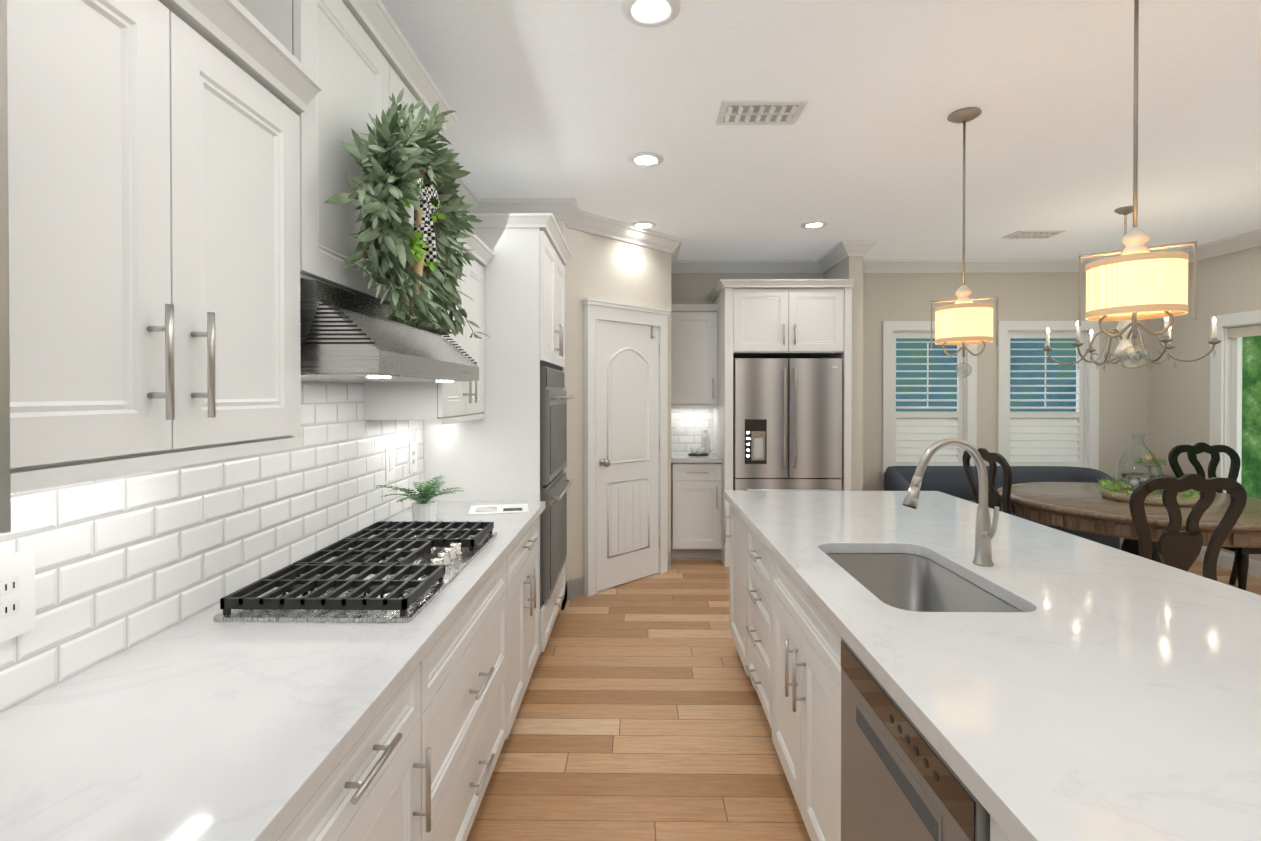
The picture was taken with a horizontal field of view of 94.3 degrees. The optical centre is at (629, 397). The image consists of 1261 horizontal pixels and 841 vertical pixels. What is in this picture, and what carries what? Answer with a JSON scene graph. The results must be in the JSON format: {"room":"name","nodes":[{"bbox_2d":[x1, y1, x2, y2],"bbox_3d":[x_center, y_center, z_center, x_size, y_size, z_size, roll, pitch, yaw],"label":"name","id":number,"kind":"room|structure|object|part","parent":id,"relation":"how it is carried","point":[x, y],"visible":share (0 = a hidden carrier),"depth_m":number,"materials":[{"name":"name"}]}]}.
{"room":"kitchen","nodes":[
{"label":"kitchen","id":0,"kind":"room"},
{"bbox_2d":[381,0,1260,259],"bbox_3d":[1.952,-1.353,1.646,6.410,0.080,8.480,0,0,1],"label":"ceiling","id":1,"kind":"structure","parent":0,"point":[580,101],"depth_m":2.77,"materials":[{"name":"paint"}]},
{"bbox_2d":[631,221,655,228],"bbox_3d":[0.104,-1.325,4.464,0.183,0.013,0.186,0,0,1],"label":"recessed light","id":2,"kind":"object","parent":1,"relation":"in","point":[641,224],"depth_m":4.48,"materials":[{"name":"white"}]},
{"bbox_2d":[628,152,663,166],"bbox_3d":[0.089,-1.316,3.218,0.193,0.013,0.193,0,0,1],"label":"recessed light","id":3,"kind":"object","parent":1,"relation":"in","point":[642,159],"depth_m":3.23,"materials":[{"name":"white"}]},
{"bbox_2d":[621,0,680,26],"bbox_3d":[0.071,-1.308,1.983,0.197,0.013,0.137,0,0,1],"label":"recessed light","id":4,"kind":"object","parent":1,"relation":"in","point":[649,13],"depth_m":1.98,"materials":[{"name":"white"}]},
{"bbox_2d":[716,100,807,124],"bbox_3d":[0.601,-1.311,2.705,0.380,0.017,0.220,0,0,1],"label":"ceiling vent","id":5,"kind":"object","parent":1,"relation":"in","point":[777,112],"depth_m":2.69,"materials":[{"name":"white metal"}]},
{"bbox_2d":[801,221,827,228],"bbox_3d":[1.401,-1.325,4.464,0.191,0.013,0.187,0,0,1],"label":"recessed light","id":6,"kind":"object","parent":1,"relation":"in","point":[811,224],"depth_m":4.48,"materials":[{"name":"white"}]},
{"bbox_2d":[931,107,997,376],"bbox_3d":[1.556,-0.708,2.726,0.252,1.224,0.239,0,0,1],"label":"pendant light","id":7,"kind":"object","parent":1,"relation":"hanging from","point":[963,320],"visible":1,"depth_m":2.67,"materials":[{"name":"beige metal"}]},
{"bbox_2d":[1001,230,1066,238],"bbox_3d":[3.289,-1.325,4.769,0.380,0.017,0.220,0,0,1],"label":"ceiling vent","id":8,"kind":"object","parent":1,"relation":"in","point":[1045,234],"depth_m":4.75,"materials":[{"name":"white metal"}]},
{"bbox_2d":[1042,206,1220,370],"bbox_3d":[3.480,-0.759,4.110,0.918,1.139,0.936,0,0,1],"label":"chandelier","id":9,"kind":"object","parent":1,"relation":"hanging from","point":[1125,338],"visible":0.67,"depth_m":4.08,"materials":[{"name":"silver metal"}]},
{"bbox_2d":[1078,0,1196,368],"bbox_3d":[1.544,-0.701,1.786,0.239,1.224,0.239,0,0,1],"label":"pendant light","id":10,"kind":"object","parent":1,"relation":"hanging from","point":[1135,280],"visible":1,"depth_m":1.74,"materials":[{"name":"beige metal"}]},
{"bbox_2d":[456,212,1260,609],"bbox_3d":[1.952,0.076,1.656,6.410,2.780,8.480,0,0,1],"label":"wall","id":11,"kind":"structure","parent":0,"point":[1164,406],"depth_m":5.47,"materials":[{"name":"beige paint"}]},
{"bbox_2d":[0,0,51,533],"bbox_3d":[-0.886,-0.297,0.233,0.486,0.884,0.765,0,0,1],"label":"upper cabinet","id":12,"kind":"object","parent":11,"relation":"attached to","point":[25,234],"depth_m":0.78,"materials":[{"name":"white wood"}]},
{"bbox_2d":[48,0,307,483],"bbox_3d":[-0.955,-0.306,1.012,0.327,0.812,0.780,0,0,1],"label":"upper cabinet","id":13,"kind":"object","parent":11,"relation":"attached to","point":[178,282],"depth_m":1.00,"materials":[{"name":"white wood"}]},
{"bbox_2d":[0,379,423,711],"bbox_3d":[-1.127,0.136,0.351,0.006,0.850,5.467,0,0,1],"label":"backsplash","id":14,"kind":"structure","parent":11,"relation":"attached to","point":[123,562],"depth_m":1.45,"materials":[{"name":"tile"}]},
{"bbox_2d":[0,549,35,641],"bbox_3d":[-1.109,0.355,1.044,0.008,0.150,0.092,0,0,1],"label":"electrical outlet plate","id":15,"kind":"object","parent":14,"relation":"attached to","point":[17,597],"depth_m":1.06,"materials":[{"name":"white plastic"}]},
{"bbox_2d":[385,447,394,481],"bbox_3d":[-1.088,0.300,2.657,0.009,0.150,0.092,0,0,1],"label":"electrical outlet plate","id":16,"kind":"object","parent":14,"relation":"attached to","point":[390,451],"depth_m":2.64,"materials":[{"name":"white plastic"}]},
{"bbox_2d":[409,442,416,472],"bbox_3d":[-1.084,0.299,2.927,0.008,0.150,0.092,0,0,1],"label":"electrical outlet plate","id":17,"kind":"object","parent":14,"relation":"attached to","point":[412,446],"depth_m":2.92,"materials":[{"name":"white plastic"}]},
{"bbox_2d":[208,0,487,383],"bbox_3d":[-0.858,-0.613,1.901,0.497,1.094,1.006,0,0,1],"label":"upper cabinet","id":18,"kind":"object","parent":11,"relation":"attached to","point":[348,57],"depth_m":1.60,"materials":[{"name":"white wood"}]},
{"bbox_2d":[300,280,478,381],"bbox_3d":[-0.857,-0.175,1.894,0.500,0.236,0.913,0,0,1],"label":"range hood","id":19,"kind":"object","parent":18,"relation":"attached to","point":[346,335],"depth_m":1.53,"materials":[{"name":"silver metal"}]},
{"bbox_2d":[324,88,490,338],"bbox_3d":[-0.631,-0.576,1.846,0.266,0.722,0.917,0,0,1],"label":"wreath","id":20,"kind":"object","parent":18,"relation":"hanging from","point":[408,164],"visible":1,"depth_m":1.66,"materials":[{"name":"green plant"}]},
{"bbox_2d":[364,384,487,423],"bbox_3d":[-0.932,-0.317,2.744,0.327,0.812,0.674,0,0,1],"label":"upper cabinet","id":21,"kind":"object","parent":11,"relation":"attached to","point":[430,403],"depth_m":2.41,"materials":[{"name":"white wood"}]},
{"bbox_2d":[442,177,481,212],"bbox_3d":[-1.080,-1.250,0.787,0.090,0.114,6.400,0,0,1],"label":"crown molding","id":22,"kind":"structure","parent":11,"relation":"attached to","point":[471,197],"depth_m":3.72,"materials":[{"name":"white wood"}]},
{"bbox_2d":[482,198,557,218],"bbox_3d":[-0.737,-1.271,3.938,0.510,0.114,0.090,0,0,1],"label":"crown molding","id":23,"kind":"structure","parent":11,"relation":"attached to","point":[489,205],"depth_m":3.92,"materials":[{"name":"white wood"}]},
{"bbox_2d":[561,581,571,607],"bbox_3d":[-0.451,1.382,4.153,0.030,0.135,0.313,0,0,1],"label":"baseboard","id":24,"kind":"structure","parent":11,"relation":"attached to","point":[567,581],"depth_m":4.20,"materials":[{"name":"white"}]},
{"bbox_2d":[558,198,681,272],"bbox_3d":[-0.001,-1.277,4.828,0.880,0.114,1.890,0,0,1],"label":"crown molding","id":25,"kind":"structure","parent":11,"relation":"attached to","point":[569,213],"depth_m":4.44,"materials":[{"name":"white wood"}]},
{"bbox_2d":[582,298,670,596],"bbox_3d":[0.010,0.362,4.551,0.900,2.170,0.103,0,1,-44],"label":"pantry door","id":26,"kind":"structure","parent":11,"relation":"in","point":[625,443],"depth_m":4.53,"materials":[{"name":"white wood"}]},
{"bbox_3d":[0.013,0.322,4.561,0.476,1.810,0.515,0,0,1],"label":"pantry door knob","id":27,"kind":"part","parent":26,"relation":"part of","materials":[{"name":"white wood"}]},
{"bbox_2d":[671,408,712,450],"bbox_3d":[0.593,0.296,5.772,0.458,0.458,0.006,0,0,1],"label":"backsplash","id":28,"kind":"structure","parent":11,"relation":"attached to","point":[696,421],"depth_m":5.77,"materials":[{"name":"tile"}]},
{"bbox_2d":[676,421,682,431],"bbox_3d":[0.487,0.282,5.766,0.070,0.115,0.006,0,0,1],"label":"outlet","id":29,"kind":"object","parent":28,"relation":"attached to","point":[679,426],"visible":1,"depth_m":5.76,"materials":[{"name":"white plastic"}]},
{"bbox_2d":[678,259,813,272],"bbox_3d":[1.186,-1.283,5.712,1.430,0.114,0.090,0,0,1],"label":"crown molding","id":30,"kind":"structure","parent":11,"relation":"attached to","point":[776,265],"depth_m":5.71,"materials":[{"name":"white wood"}]},
{"bbox_2d":[814,240,857,272],"bbox_3d":[1.856,-1.280,5.304,0.100,0.114,0.690,0,0,1],"label":"crown molding","id":31,"kind":"structure","parent":11,"relation":"attached to","point":[844,249],"depth_m":5.23,"materials":[{"name":"white wood"}]},
{"bbox_2d":[858,240,877,264],"bbox_3d":[2.051,-1.280,5.301,0.110,0.114,0.690,0,0,1],"label":"crown molding","id":32,"kind":"structure","parent":11,"relation":"attached to","point":[864,246],"depth_m":4.99,"materials":[{"name":"white wood"}]},
{"bbox_2d":[863,258,1103,272],"bbox_3d":[3.496,-1.282,5.682,2.950,0.114,0.090,0,0,1],"label":"crown molding","id":33,"kind":"structure","parent":11,"relation":"attached to","point":[878,265],"depth_m":5.68,"materials":[{"name":"white wood"}]},
{"bbox_2d":[1178,229,1260,262],"bbox_3d":[4.972,-1.255,1.607,0.090,0.114,8.200,0,0,1],"label":"crown molding","id":34,"kind":"structure","parent":11,"relation":"attached to","point":[1251,239],"depth_m":4.91,"materials":[{"name":"white wood"}]},
{"bbox_2d":[1196,546,1260,578],"bbox_3d":[5.009,1.399,1.624,0.016,0.135,8.200,0,0,1],"label":"baseboard","id":35,"kind":"structure","parent":11,"relation":"attached to","point":[1225,560],"depth_m":4.92,"materials":[{"name":"white"}]},
{"bbox_2d":[466,545,1260,840],"bbox_3d":[1.952,1.492,1.665,6.410,0.050,8.480,0,0,1],"label":"floor","id":36,"kind":"structure","parent":0,"point":[641,715],"depth_m":2.54,"materials":[{"name":"brown wood"}]},
{"bbox_2d":[280,660,431,840],"bbox_3d":[-0.809,1.033,1.094,0.617,0.874,0.610,0,0,1],"label":"base cabinet","id":37,"kind":"object","parent":36,"relation":"on","point":[383,791],"depth_m":1.20,"materials":[{"name":"white wood"}]},
{"bbox_2d":[428,556,511,840],"bbox_3d":[-0.799,1.028,1.853,0.617,0.874,0.910,0,0,1],"label":"base cabinet","id":38,"kind":"object","parent":36,"relation":"on","point":[470,670],"depth_m":1.80,"materials":[{"name":"white wood"}]},
{"bbox_2d":[0,500,543,840],"bbox_3d":[-0.804,0.581,0.349,0.647,0.040,5.468,0,0,1],"label":"countertop","id":39,"kind":"structure","parent":38,"relation":"on","point":[224,723],"depth_m":1.09,"materials":[{"name":"white stone"}]},
{"bbox_2d":[213,521,497,622],"bbox_3d":[-0.782,0.523,1.897,0.495,0.054,0.910,0,0,1],"label":"cooktop","id":40,"kind":"object","parent":39,"relation":"in","point":[396,573],"depth_m":1.66,"materials":[{"name":"black metal"}]},
{"bbox_2d":[376,475,464,521],"bbox_3d":[-0.915,0.453,2.555,0.349,0.186,0.425,0,0,1],"label":"fern plant","id":41,"kind":"object","parent":39,"relation":"on","point":[424,507],"visible":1,"depth_m":2.52,"materials":[{"name":"green plant"}]},
{"bbox_2d":[468,504,528,514],"bbox_3d":[-0.637,0.542,2.854,0.280,0.003,0.210,0,0,-11],"label":"brochure","id":42,"kind":"object","parent":39,"relation":"on","point":[499,509],"visible":0.96,"depth_m":2.83,"materials":[{"name":"white paper"}]},
{"bbox_2d":[424,213,571,649],"bbox_3d":[-0.755,0.248,3.536,0.660,2.410,0.906,0,0,1],"label":"tall cabinet","id":43,"kind":"object","parent":36,"relation":"on","point":[517,451],"depth_m":3.08,"materials":[{"name":"white wood"}]},
{"bbox_2d":[512,516,543,725],"bbox_3d":[-0.787,1.022,2.698,0.617,0.874,0.780,0,0,1],"label":"base cabinet","id":44,"kind":"object","parent":36,"relation":"on","point":[528,556],"depth_m":2.69,"materials":[{"name":"white wood"}]},
{"bbox_2d":[671,279,854,566],"bbox_3d":[1.126,0.222,5.339,1.530,2.440,0.852,0,0,1],"label":"cabinet","id":45,"kind":"object","parent":36,"relation":"on","point":[774,318],"visible":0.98,"depth_m":5.03,"materials":[{"name":"white wood"}]},
{"bbox_2d":[671,451,721,462],"bbox_3d":[0.589,0.547,5.451,0.453,0.040,0.647,0,0,1],"label":"countertop","id":46,"kind":"structure","parent":45,"relation":"on","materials":[{"name":"white stone"}]},
{"bbox_2d":[688,448,708,455],"bbox_3d":[0.627,0.494,5.382,0.181,0.065,0.130,0,0,1],"label":"tray","id":47,"kind":"object","parent":45,"relation":"on","point":[702,451],"visible":1,"depth_m":5.36,"materials":[{"name":"black metal"}]},
{"bbox_2d":[701,429,709,453],"bbox_3d":[0.719,0.411,5.555,0.088,0.228,0.088,0,0,1],"label":"bottle","id":48,"kind":"object","parent":45,"relation":"on","point":[705,439],"visible":0.81,"depth_m":5.52,"materials":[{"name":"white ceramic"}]},
{"bbox_2d":[733,358,841,490],"bbox_3d":[1.361,0.552,5.329,0.920,1.780,0.816,0,0,1],"label":"refrigerator","id":49,"kind":"object","parent":36,"relation":"on","point":[787,424],"visible":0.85,"depth_m":4.99,"materials":[{"name":"stainless steel"},{"name":"black plastic"},{"name":"brushed nickel"}]},
{"bbox_2d":[724,498,1019,840],"bbox_3d":[0.994,1.028,1.770,0.959,0.874,3.210,0,0,1],"label":"kitchen island","id":50,"kind":"object","parent":36,"relation":"on","point":[857,766],"depth_m":1.60,"materials":[{"name":"white wood"}]},
{"bbox_2d":[841,637,989,840],"bbox_3d":[0.576,1.039,1.186,0.098,0.862,0.592,0,0,1],"label":"dishwasher","id":51,"kind":"object","parent":50,"relation":"in","point":[896,786],"depth_m":1.19,"materials":[{"name":"silver metal"}]},
{"bbox_2d":[724,490,1260,840],"bbox_3d":[1.148,0.571,1.765,1.240,0.040,3.290,0,0,1],"label":"island countertop","id":52,"kind":"structure","parent":50,"relation":"on","point":[1116,696],"depth_m":1.21,"materials":[{"name":"white stone"}]},
{"bbox_2d":[832,550,1011,605],"bbox_3d":[0.889,0.690,1.864,0.412,0.223,0.712,0,0,1],"label":"sink","id":53,"kind":"object","parent":52,"relation":"in","point":[908,577],"depth_m":2.18,"materials":[{"name":"silver metal"}]},
{"bbox_2d":[900,438,999,565],"bbox_3d":[1.048,0.341,1.922,0.305,0.418,0.096,0,0,1],"label":"faucet","id":54,"kind":"object","parent":52,"relation":"on","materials":[{"name":"silver metal"}]},
{"bbox_2d":[962,448,1011,513],"bbox_3d":[2.751,0.902,4.071,0.619,1.106,0.603,0,0,1],"label":"chair","id":55,"kind":"object","parent":36,"relation":"on","point":[994,498],"visible":0.23,"depth_m":3.99,"materials":[{"name":"black wood"}]},
{"bbox_2d":[884,466,1119,549],"bbox_3d":[3.377,1.052,5.355,1.985,0.780,0.662,0,0,1],"label":"banquette","id":56,"kind":"object","parent":36,"relation":"on","point":[952,480],"visible":0.29,"depth_m":5.56,"materials":[{"name":"grey fabric"}]},
{"bbox_2d":[997,482,1260,562],"bbox_3d":[3.498,1.071,3.992,1.720,0.760,1.600,0,0,1],"label":"dining table","id":57,"kind":"object","parent":36,"relation":"on","point":[1086,507],"visible":0.38,"depth_m":3.69,"materials":[{"name":"brown wood"}]},
{"bbox_2d":[1095,433,1199,506],"bbox_3d":[3.494,0.466,3.938,0.590,0.449,0.590,0,0,1],"label":"centerpiece","id":58,"kind":"object","parent":57,"relation":"on","point":[1123,493],"visible":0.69,"depth_m":3.95,"materials":[{"name":"green"}]},
{"bbox_2d":[1121,472,1176,478],"bbox_3d":[4.797,1.079,5.405,0.400,0.725,0.400,0,0,1],"label":"stand","id":59,"kind":"object","parent":36,"relation":"on","point":[1167,476],"depth_m":5.39,"materials":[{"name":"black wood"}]},
{"bbox_2d":[1134,453,1166,475],"bbox_3d":[4.795,0.613,5.403,0.244,0.206,0.243,0,0,1],"label":"plant","id":60,"kind":"object","parent":59,"relation":"on","point":[1140,462],"visible":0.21,"depth_m":5.38,"materials":[{"name":"green plant"}]},
{"bbox_2d":[1129,473,1246,580],"bbox_3d":[2.666,0.909,3.069,0.603,1.106,0.619,0,0,1],"label":"chair","id":61,"kind":"object","parent":36,"relation":"on","point":[1178,548],"visible":0.48,"depth_m":2.80,"materials":[{"name":"black wood"}]},
{"bbox_2d":[1168,442,1260,589],"bbox_3d":[4.452,0.901,4.266,0.603,1.106,0.619,0,0,1],"label":"chair","id":62,"kind":"object","parent":36,"relation":"on","point":[1239,572],"visible":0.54,"depth_m":4.52,"materials":[{"name":"black wood"}]},
{"label":"outside","id":63,"kind":"structure","parent":0,"visible":0},
{"bbox_2d":[896,336,1260,497],"bbox_3d":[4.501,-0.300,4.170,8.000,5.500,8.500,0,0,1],"label":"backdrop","id":64,"kind":"structure","parent":63,"point":[1251,421],"depth_m":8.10,"materials":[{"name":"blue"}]}
]}

